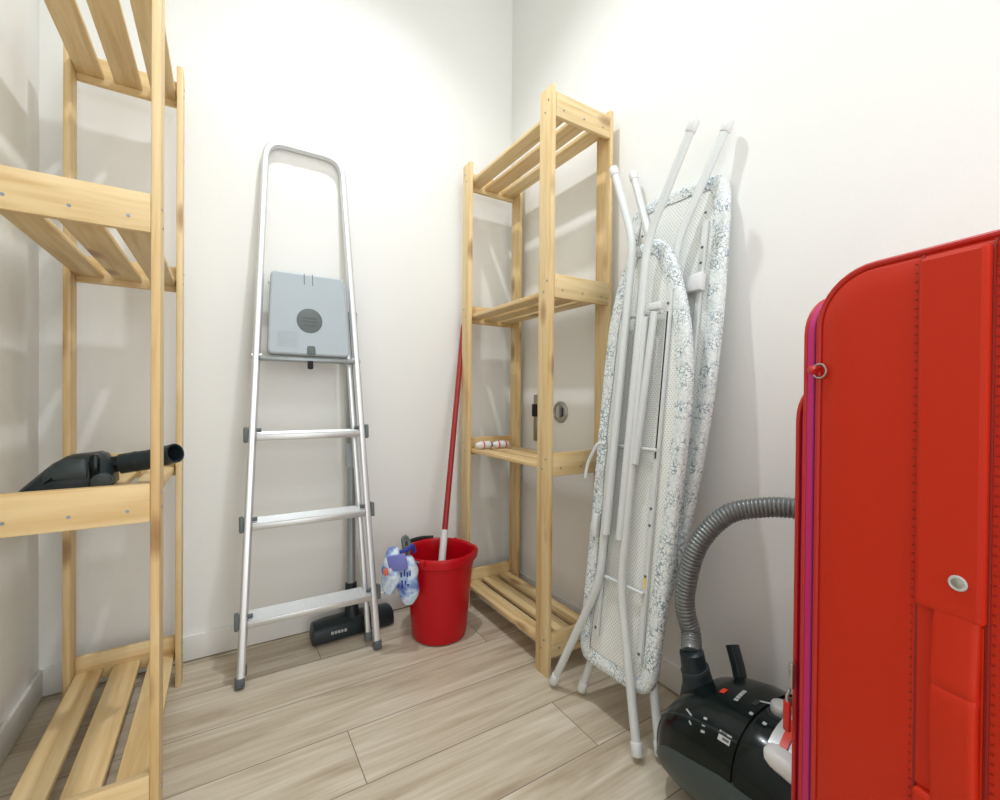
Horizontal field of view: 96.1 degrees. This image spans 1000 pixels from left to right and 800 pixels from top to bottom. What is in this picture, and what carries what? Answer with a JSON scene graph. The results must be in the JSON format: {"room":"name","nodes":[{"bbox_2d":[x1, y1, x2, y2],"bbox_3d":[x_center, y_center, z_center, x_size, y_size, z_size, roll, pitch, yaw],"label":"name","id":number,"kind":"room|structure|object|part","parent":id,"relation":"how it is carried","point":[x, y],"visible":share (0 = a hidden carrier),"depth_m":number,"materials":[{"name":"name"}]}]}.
{"room":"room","nodes":[
{"label":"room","id":0,"kind":"room"},
{"bbox_2d":[0,0,38,725],"bbox_3d":[-0.498,-0.614,-0.066,0.080,2.860,2.923,0,0,-32],"label":"wall","id":1,"kind":"structure","parent":0,"point":[19,19],"depth_m":1.08,"materials":[{"name":"white paint"}]},
{"bbox_2d":[0,670,42,766],"bbox_3d":[-0.468,0.774,-0.037,0.011,0.076,2.912,0,0,-32],"label":"baseboard","id":2,"kind":"structure","parent":1,"relation":"attached to","point":[21,712],"depth_m":1.07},
{"bbox_2d":[39,0,512,668],"bbox_3d":[-0.613,-0.626,1.627,1.660,2.860,0.080,0,0,-32],"label":"wall","id":3,"kind":"structure","parent":0,"point":[404,94],"depth_m":1.52,"materials":[{"name":"white paint"}]},
{"bbox_2d":[38,580,504,696],"bbox_3d":[-0.600,0.762,1.598,1.500,0.076,0.011,0,0,-32],"label":"baseboard","id":4,"kind":"structure","parent":3,"relation":"attached to","point":[202,644],"depth_m":1.43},
{"bbox_2d":[0,582,692,799],"bbox_3d":[0.162,0.869,0.358,1.660,0.100,3.083,0,0,-32],"label":"floor","id":5,"kind":"structure","parent":0,"point":[472,717],"depth_m":1.11,"materials":[{"name":"brown wood"}]},
{"bbox_2d":[0,0,184,799],"bbox_3d":[-0.875,-0.059,0.999,0.248,1.729,0.571,0,0,-32],"label":"shelving unit","id":6,"kind":"object","parent":5,"relation":"on","point":[85,210],"visible":0.91,"depth_m":0.93,"materials":[{"name":"brown wood"}]},
{"bbox_3d":[-1.106,-0.062,1.155,0.014,1.729,0.061,0,0,-32],"label":"post","id":7,"kind":"part","parent":6,"relation":"part of","materials":[{"name":"brown wood"}]},
{"bbox_3d":[-0.731,0.186,0.765,0.216,0.070,0.014,0,0,-32],"label":"rail","id":8,"kind":"part","parent":6,"relation":"part of","materials":[{"name":"brown wood"}]},
{"bbox_3d":[-0.727,-0.339,0.761,0.216,0.070,0.014,0,0,-32],"label":"rail","id":9,"kind":"part","parent":6,"relation":"part of","materials":[{"name":"brown wood"}]},
{"bbox_2d":[18,444,183,491],"bbox_3d":[-0.862,0.144,0.994,0.270,0.088,0.140,0,0,-32],"label":"vacuum nozzle","id":10,"kind":"object","parent":6,"relation":"on","point":[97,468],"visible":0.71,"depth_m":0.94,"materials":[{"name":"grey plastic"}]},
{"bbox_3d":[-0.736,0.719,0.769,0.216,0.070,0.014,0,0,-32],"label":"rail","id":11,"kind":"part","parent":6,"relation":"part of","materials":[{"name":"brown wood"}]},
{"bbox_3d":[-1.026,0.713,1.241,0.216,0.070,0.014,0,0,-32],"label":"rail","id":12,"kind":"part","parent":6,"relation":"part of","materials":[{"name":"brown wood"}]},
{"bbox_3d":[-1.017,-0.344,1.234,0.216,0.070,0.014,0,0,-32],"label":"rail","id":13,"kind":"part","parent":6,"relation":"part of","materials":[{"name":"brown wood"}]},
{"bbox_3d":[-1.013,-0.871,1.230,0.216,0.070,0.014,0,0,-32],"label":"rail","id":14,"kind":"part","parent":6,"relation":"part of","materials":[{"name":"brown wood"}]},
{"bbox_3d":[-1.022,0.180,1.237,0.216,0.070,0.014,0,0,-32],"label":"rail","id":15,"kind":"part","parent":6,"relation":"part of","materials":[{"name":"brown wood"}]},
{"bbox_3d":[-0.643,-0.056,0.843,0.014,1.729,0.061,0,0,-32],"label":"post","id":16,"kind":"part","parent":6,"relation":"part of","materials":[{"name":"brown wood"}]},
{"bbox_3d":[-0.909,-0.061,1.276,0.014,1.729,0.061,0,0,-32],"label":"post","id":17,"kind":"part","parent":6,"relation":"part of","materials":[{"name":"brown wood"}]},
{"bbox_2d":[234,140,381,689],"bbox_3d":[-0.612,-0.027,1.442,0.415,1.661,0.245,0,0,-32],"label":"step ladder","id":18,"kind":"object","parent":5,"relation":"on","point":[308,318],"visible":1,"depth_m":1.43,"materials":[{"name":"metal"}]},
{"bbox_3d":[-0.743,0.049,1.351,0.087,1.481,0.024,0,-7,-32],"label":"rail","id":19,"kind":"part","parent":18,"relation":"part of","materials":[{"name":"metal"}]},
{"bbox_3d":[-0.621,0.180,1.445,0.374,1.176,0.026,0,-7,-32],"label":"support frame","id":20,"kind":"part","parent":18,"relation":"part of","materials":[{"name":"metal"}]},
{"bbox_3d":[-0.473,0.050,1.518,0.087,1.481,0.024,0,-7,-32],"label":"rail","id":21,"kind":"part","parent":18,"relation":"part of","materials":[{"name":"metal"}]},
{"bbox_2d":[310,312,393,645],"bbox_3d":[-0.510,0.244,1.566,0.277,1.109,0.110,0,0,-32],"label":"tube","id":22,"kind":"object","parent":5,"relation":"on","point":[349,622],"visible":0.56,"depth_m":1.56,"materials":[{"name":"grey plastic"}]},
{"bbox_2d":[403,535,477,645],"bbox_3d":[-0.215,0.654,1.562,0.255,0.307,0.257,0,0,-32],"label":"bucket","id":23,"kind":"object","parent":5,"relation":"on","point":[439,613],"visible":0.83,"depth_m":1.47,"materials":[{"name":"red plastic"}]},
{"bbox_2d":[381,535,418,604],"bbox_3d":[-0.314,0.543,1.424,0.116,0.213,0.070,0,0,-26],"label":"pack","id":24,"kind":"object","parent":23,"relation":"hanging from","point":[400,571],"visible":1,"depth_m":1.41,"materials":[{"name":"plastic"}]},
{"bbox_2d":[438,325,461,560],"bbox_3d":[-0.202,0.238,1.666,0.102,1.115,0.397,0,0,2],"label":"mop","id":25,"kind":"object","parent":23,"relation":"in","point":[444,531],"visible":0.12,"depth_m":1.68,"materials":[{"name":"red paint"}]},
{"bbox_2d":[438,529,447,560],"bbox_3d":[-0.208,0.608,1.565,0.039,0.292,0.121,1,0,10],"label":"socket","id":26,"kind":"object","parent":25,"relation":"attached to","point":[444,532],"depth_m":1.59,"materials":[{"name":"white plastic"}]},
{"bbox_2d":[460,83,612,677],"bbox_3d":[0.100,-0.055,1.609,0.248,1.729,0.571,0,0,-32],"label":"shelving unit","id":27,"kind":"object","parent":5,"relation":"on","point":[557,293],"visible":0.75,"depth_m":1.46,"materials":[{"name":"brown wood"}]},
{"bbox_3d":[-0.132,-0.058,1.765,0.014,1.729,0.061,0,0,-32],"label":"post","id":28,"kind":"part","parent":27,"relation":"part of","materials":[{"name":"brown wood"}]},
{"bbox_2d":[475,441,491,448],"bbox_3d":[-0.065,0.175,1.747,0.070,0.031,0.031,0,0,-34],"label":"tube","id":29,"kind":"object","parent":27,"relation":"on","point":[481,444],"visible":1,"depth_m":1.74,"materials":[{"name":"white plastic"}]},
{"bbox_3d":[-0.051,0.717,1.851,0.216,0.070,0.014,0,0,-32],"label":"rail","id":30,"kind":"part","parent":27,"relation":"part of","materials":[{"name":"brown wood"}]},
{"bbox_3d":[-0.047,0.184,1.847,0.216,0.070,0.014,0,0,-32],"label":"rail","id":31,"kind":"part","parent":27,"relation":"part of","materials":[{"name":"brown wood"}]},
{"bbox_3d":[-0.043,-0.340,1.843,0.216,0.070,0.014,0,0,-32],"label":"rail","id":32,"kind":"part","parent":27,"relation":"part of","materials":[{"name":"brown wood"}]},
{"bbox_3d":[-0.038,-0.867,1.840,0.216,0.070,0.014,0,0,-32],"label":"rail","id":33,"kind":"part","parent":27,"relation":"part of","materials":[{"name":"brown wood"}]},
{"bbox_2d":[492,440,508,447],"bbox_3d":[0.001,0.176,1.778,0.070,0.031,0.031,0,0,-29],"label":"tube","id":34,"kind":"object","parent":27,"relation":"on","point":[504,443],"visible":1,"depth_m":1.77,"materials":[{"name":"white plastic"}]},
{"bbox_3d":[0.065,-0.057,1.886,0.014,1.729,0.061,0,0,-32],"label":"post","id":35,"kind":"part","parent":27,"relation":"part of","materials":[{"name":"brown wood"}]},
{"bbox_3d":[0.135,-0.053,1.332,0.014,1.729,0.061,0,0,-32],"label":"post","id":36,"kind":"part","parent":27,"relation":"part of","materials":[{"name":"brown wood"}]},
{"bbox_3d":[0.239,0.723,1.378,0.216,0.070,0.014,0,0,-32],"label":"rail","id":37,"kind":"part","parent":27,"relation":"part of","materials":[{"name":"brown wood"}]},
{"bbox_3d":[0.243,0.190,1.375,0.216,0.070,0.014,0,0,-32],"label":"rail","id":38,"kind":"part","parent":27,"relation":"part of","materials":[{"name":"brown wood"}]},
{"bbox_3d":[0.248,-0.335,1.371,0.216,0.070,0.014,0,0,-32],"label":"rail","id":39,"kind":"part","parent":27,"relation":"part of","materials":[{"name":"brown wood"}]},
{"bbox_3d":[0.252,-0.861,1.367,0.216,0.070,0.014,0,0,-32],"label":"rail","id":40,"kind":"part","parent":27,"relation":"part of","materials":[{"name":"brown wood"}]},
{"bbox_3d":[0.332,-0.052,1.453,0.014,1.729,0.061,0,0,-32],"label":"post","id":41,"kind":"part","parent":27,"relation":"part of","materials":[{"name":"brown wood"}]},
{"bbox_2d":[549,117,699,757],"bbox_3d":[0.315,0.067,1.168,0.192,1.478,0.355,0,0,-31],"label":"ironing board","id":42,"kind":"object","parent":5,"relation":"on","point":[642,446],"visible":1,"depth_m":1.11,"materials":[{"name":"fabric"}]},
{"bbox_3d":[0.242,0.293,1.233,0.021,1.014,0.164,8,-3,-31],"label":"leg","id":43,"kind":"part","parent":42,"relation":"part of","materials":[{"name":"white metal"}]},
{"bbox_3d":[0.258,0.165,1.226,0.063,0.104,0.011,1,0,35],"label":"release lever","id":44,"kind":"part","parent":42,"relation":"part of","materials":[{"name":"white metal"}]},
{"bbox_3d":[0.299,0.170,1.204,0.010,0.900,0.014,8,-3,-31],"label":"rail","id":45,"kind":"part","parent":42,"relation":"part of","materials":[{"name":"white metal"}]},
{"bbox_3d":[0.301,-0.157,1.219,0.021,1.012,0.118,8,-3,-31],"label":"leg","id":46,"kind":"part","parent":42,"relation":"part of","materials":[{"name":"white metal"}]},
{"bbox_3d":[0.338,0.294,1.078,0.021,1.013,0.108,8,-3,-31],"label":"leg","id":47,"kind":"part","parent":42,"relation":"part of","materials":[{"name":"white metal"}]},
{"bbox_3d":[0.359,-0.030,1.113,0.018,0.381,0.037,8,-3,-31],"label":"slide arm","id":48,"kind":"part","parent":42,"relation":"part of","materials":[{"name":"white metal"}]},
{"bbox_3d":[0.379,-0.158,1.093,0.021,1.017,0.136,8,-3,-31],"label":"leg","id":49,"kind":"part","parent":42,"relation":"part of","materials":[{"name":"white metal"}]},
{"bbox_3d":[0.375,0.171,1.082,0.010,0.900,0.014,8,-3,-31],"label":"rail","id":50,"kind":"part","parent":42,"relation":"part of","materials":[{"name":"white metal"}]},
{"bbox_2d":[577,118,734,756],"bbox_3d":[0.391,0.058,1.179,0.243,1.494,0.326,0,0,-31],"label":"ironing board","id":51,"kind":"object","parent":5,"relation":"on","point":[695,220],"visible":0.47,"depth_m":1.10,"materials":[{"name":"fabric"}]},
{"bbox_3d":[0.310,0.309,1.229,0.021,0.983,0.113,9,-4,-31],"label":"leg","id":52,"kind":"part","parent":51,"relation":"part of","materials":[{"name":"white metal"}]},
{"bbox_3d":[0.364,-0.181,1.268,0.035,1.008,0.134,9,-4,-31],"label":"leg","id":53,"kind":"part","parent":51,"relation":"part of","materials":[{"name":"white metal"}]},
{"bbox_3d":[0.398,0.311,1.086,0.021,0.983,0.112,9,-4,-31],"label":"leg","id":54,"kind":"part","parent":51,"relation":"part of","materials":[{"name":"white metal"}]},
{"bbox_3d":[0.466,-0.024,1.102,0.010,0.860,0.014,9,-4,-31],"label":"rail","id":55,"kind":"part","parent":51,"relation":"part of","materials":[{"name":"white metal"}]},
{"bbox_3d":[0.463,-0.181,1.109,0.035,1.010,0.129,9,-4,-31],"label":"leg","id":56,"kind":"part","parent":51,"relation":"part of","materials":[{"name":"white metal"}]},
{"bbox_2d":[656,497,794,799],"bbox_3d":[0.512,0.508,0.862,0.331,0.621,0.386,0,0,-32],"label":"vacuum cleaner","id":57,"kind":"object","parent":5,"relation":"on","point":[723,738],"visible":0.7,"depth_m":0.85,"materials":[{"name":"black plastic"}]},
{"bbox_3d":[0.370,0.631,0.862,0.017,0.078,0.184,0,0,-22],"label":"shoulder trim","id":58,"kind":"part","parent":57,"relation":"part of","materials":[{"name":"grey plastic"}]},
{"bbox_2d":[721,731,728,742],"bbox_3d":[0.398,0.597,0.796,0.008,0.011,0.018,0,0,-32],"label":"print","id":59,"kind":"object","parent":57,"relation":"on","point":[724,734],"depth_m":0.80,"materials":[{"name":"grey plastic"}]},
{"bbox_3d":[0.522,0.594,0.982,0.034,0.103,0.078,0,0,0],"label":"parking post","id":60,"kind":"part","parent":57,"relation":"part of","materials":[{"name":"grey plastic"}]},
{"bbox_3d":[0.505,0.565,0.806,0.046,0.007,0.046,0,0,-32],"label":"knob seat","id":61,"kind":"part","parent":57,"relation":"part of","materials":[{"name":"grey plastic"}]},
{"bbox_3d":[0.467,0.612,0.705,0.038,0.090,0.098,0,0,-32],"label":"carry handle","id":62,"kind":"part","parent":57,"relation":"part of","materials":[{"name":"white plastic"}]},
{"bbox_3d":[0.543,0.587,0.763,0.173,0.068,0.099,0,0,-32],"label":"control panel","id":63,"kind":"part","parent":57,"relation":"part of","materials":[{"name":"silver metal"}]},
{"bbox_3d":[0.505,0.554,0.806,0.035,0.022,0.035,0,0,-32],"label":"suction knob","id":64,"kind":"part","parent":57,"relation":"part of","materials":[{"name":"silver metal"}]},
{"bbox_2d":[783,229,999,799],"bbox_3d":[0.617,0.323,0.518,0.449,0.998,0.320,0,0,-19],"label":"suitcase","id":65,"kind":"object","parent":5,"relation":"on","point":[894,671],"visible":1,"depth_m":0.46,"materials":[{"name":"red fabric"}]},
{"bbox_3d":[0.423,0.293,0.419,0.017,0.209,0.034,0,0,-19],"label":"carry handle","id":66,"kind":"part","parent":65,"relation":"part of","materials":[{"name":"red fabric"}]},
{"bbox_2d":[508,0,999,693],"bbox_3d":[0.847,-0.608,0.762,0.080,2.860,2.923,0,0,-32],"label":"wall","id":67,"kind":"structure","parent":0,"point":[863,132],"depth_m":1.07,"materials":[{"name":"white paint"}]},
{"bbox_2d":[532,395,537,440],"bbox_3d":[0.151,0.072,1.798,0.016,0.186,0.064,0,0,-32],"label":"latch plate","id":68,"kind":"object","parent":67,"relation":"attached to","point":[535,405],"visible":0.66,"depth_m":1.81,"materials":[{"name":"metal"}]},
{"bbox_2d":[553,401,567,422],"bbox_3d":[0.222,0.045,1.682,0.016,0.081,0.081,0,0,-32],"label":"wall socket","id":69,"kind":"object","parent":67,"relation":"attached to","point":[560,411],"visible":1,"depth_m":1.68,"materials":[{"name":"metal"}]},
{"bbox_2d":[519,571,681,694],"bbox_3d":[0.799,0.779,0.743,0.011,0.076,2.912,0,0,-32],"label":"baseboard","id":70,"kind":"structure","parent":67,"relation":"attached to","point":[670,676],"depth_m":1.27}
]}

